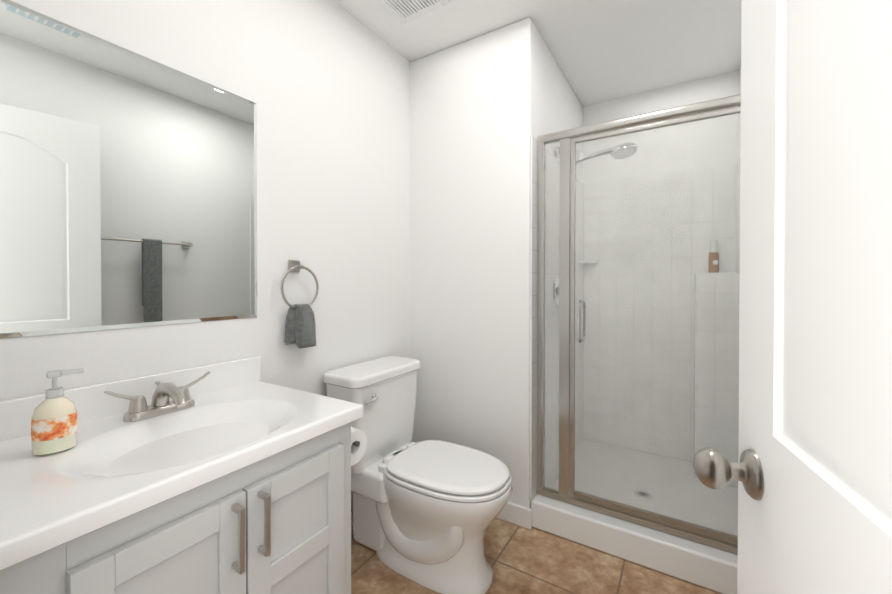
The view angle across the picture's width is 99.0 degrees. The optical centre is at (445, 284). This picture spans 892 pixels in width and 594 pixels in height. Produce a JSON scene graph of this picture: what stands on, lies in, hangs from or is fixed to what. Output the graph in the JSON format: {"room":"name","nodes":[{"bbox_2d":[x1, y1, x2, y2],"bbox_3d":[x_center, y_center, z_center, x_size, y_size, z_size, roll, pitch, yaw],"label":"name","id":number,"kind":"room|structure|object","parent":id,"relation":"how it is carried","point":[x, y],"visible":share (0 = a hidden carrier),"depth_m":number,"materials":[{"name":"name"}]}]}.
{"room":"bathroom","nodes":[
{"label":"bathroom","id":0,"kind":"room"},
{"bbox_2d":[0,0,409,509],"bbox_3d":[-1.126,-0.046,0.815,0.120,2.420,3.280,0,1,32],"label":"wall","id":1,"kind":"structure","parent":0,"point":[324,85],"depth_m":1.53,"materials":[{"name":"white paint"}]},
{"bbox_2d":[0,0,256,338],"bbox_3d":[-0.890,-0.269,1.070,0.005,0.780,0.756,0,1,32],"label":"mirror","id":2,"kind":"object","parent":1,"relation":"attached to","point":[128,188],"visible":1,"depth_m":1.04,"materials":[{"name":"clear glass"}]},
{"bbox_2d":[280,260,318,348],"bbox_3d":[-0.581,0.075,1.508,0.069,0.348,0.176,0,1,32],"label":"towel ring","id":3,"kind":"object","parent":1,"relation":"attached to","point":[300,329],"visible":1,"depth_m":1.49,"materials":[{"name":"grey fabric"}]},
{"bbox_2d":[351,509,352,530],"bbox_3d":[-0.432,1.107,1.807,0.014,0.095,0.879,0,1,32],"label":"baseboard","id":4,"kind":"structure","parent":1,"relation":"attached to","point":[352,509],"depth_m":1.78,"materials":[{"name":"white paint"}]},
{"bbox_2d":[410,17,582,508],"bbox_3d":[0.367,-0.062,2.536,0.830,2.420,1.220,0,1,32],"label":"wall","id":5,"kind":"structure","parent":0,"point":[484,107],"depth_m":1.96,"materials":[{"name":"white paint"}]},
{"bbox_2d":[496,502,531,529],"bbox_3d":[0.109,1.106,1.976,0.692,0.095,0.020,0,1,32],"label":"baseboard","id":6,"kind":"structure","parent":5,"relation":"attached to","point":[516,514],"depth_m":1.82,"materials":[{"name":"white paint"}]},
{"bbox_2d":[530,135,739,499],"bbox_3d":[1.065,0.202,2.032,0.889,1.819,1.098,0,1,32],"label":"shower surround","id":7,"kind":"structure","parent":5,"relation":"attached to","point":[533,313],"depth_m":2.43,"materials":[{"name":"white ceramic"}]},
{"bbox_2d":[553,142,637,309],"bbox_3d":[0.801,-0.238,2.038,0.410,1.079,0.167,0,1,32],"label":"shower head","id":8,"kind":"object","parent":7,"relation":"attached to","point":[625,148],"depth_m":1.99},
{"bbox_2d":[708,240,718,272],"bbox_3d":[1.561,-0.166,2.219,0.053,0.191,0.042,0,1,12],"label":"wash bottle","id":9,"kind":"object","parent":7,"relation":"on","point":[714,264],"depth_m":2.21,"materials":[{"name":"brown"}]},
{"bbox_2d":[536,94,740,554],"bbox_3d":[0.821,0.151,1.641,0.869,1.748,0.115,0,1,32],"label":"shower door frame","id":10,"kind":"object","parent":5,"relation":"attached to","point":[568,141],"visible":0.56,"depth_m":1.67,"materials":[{"name":"clear glass"}]},
{"bbox_2d":[351,518,720,593],"bbox_3d":[-0.089,1.212,0.958,2.100,0.100,4.600,0,1,32],"label":"floor","id":11,"kind":"structure","parent":0,"point":[523,560],"depth_m":1.54,"materials":[{"name":"tile"}]},
{"bbox_2d":[0,356,362,593],"bbox_3d":[-0.657,0.712,0.933,0.552,0.901,0.759,0,1,32],"label":"bathroom vanity","id":12,"kind":"object","parent":11,"relation":"on","point":[231,477],"visible":0.98,"depth_m":0.85,"materials":[{"name":"grey paint"}]},
{"bbox_2d":[31,368,83,455],"bbox_3d":[-0.828,0.268,0.812,0.053,0.170,0.080,1,1,44],"label":"soap dispenser","id":13,"kind":"object","parent":12,"relation":"on","point":[54,424],"visible":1,"depth_m":0.80,"materials":[{"name":"beige plastic"}]},
{"bbox_2d":[351,427,366,465],"bbox_3d":[-0.349,0.513,1.235,0.165,0.108,0.118,0,1,32],"label":"toilet paper roll","id":14,"kind":"object","parent":12,"relation":"attached to","point":[358,442],"visible":0.23,"depth_m":1.22,"materials":[{"name":"white paper"}]},
{"bbox_2d":[323,356,512,593],"bbox_3d":[-0.093,0.764,1.610,0.768,0.784,0.460,0,1,32],"label":"toilet","id":15,"kind":"object","parent":11,"relation":"on","point":[426,513],"visible":0.98,"depth_m":1.52,"materials":[{"name":"white ceramic"}]},
{"bbox_2d":[531,439,737,593],"bbox_3d":[1.065,1.087,2.041,0.888,0.130,1.095,0,1,32],"label":"shower base","id":16,"kind":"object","parent":11,"relation":"on","point":[706,566],"depth_m":1.75,"materials":[{"name":"white plastic"}]},
{"bbox_2d":[334,0,741,106],"bbox_3d":[-0.089,-1.308,0.935,2.100,0.100,4.600,0,1,32],"label":"ceiling","id":17,"kind":"structure","parent":0,"point":[603,50],"depth_m":1.92,"materials":[{"name":"white paint"}]},
{"bbox_2d":[376,0,449,24],"bbox_3d":[-0.167,-1.257,1.650,0.270,0.012,0.270,0,1,32],"label":"ceiling vent","id":18,"kind":"object","parent":17,"relation":"in","point":[402,12],"visible":0.98,"depth_m":1.72,"materials":[{"name":"grey"}]},
{"bbox_2d":[583,70,738,184],"bbox_3d":[1.439,-0.062,2.515,1.010,2.420,0.120,0,1,32],"label":"wall","id":19,"kind":"structure","parent":0,"point":[704,89],"depth_m":2.45,"materials":[{"name":"white paint"}]},
{"bbox_2d":[739,66,740,158],"bbox_3d":[0.625,-0.042,0.371,0.120,2.420,4.380,0,1,32],"label":"wall","id":20,"kind":"structure","parent":0,"point":[739,113],"depth_m":2.22,"materials":[{"name":"white paint"}]},
{"bbox_3d":[-0.449,-0.041,0.275,1.600,2.420,0.120,0,1,32],"label":"wall","id":21,"kind":"structure","parent":0,"visible":0},
{"bbox_2d":[693,0,891,593],"bbox_3d":[0.360,0.150,0.270,0.187,2.013,0.728,0,1,21],"label":"door","id":22,"kind":"structure","parent":21,"relation":"in","point":[810,471],"depth_m":0.41,"materials":[{"name":"white paint"}]}
]}

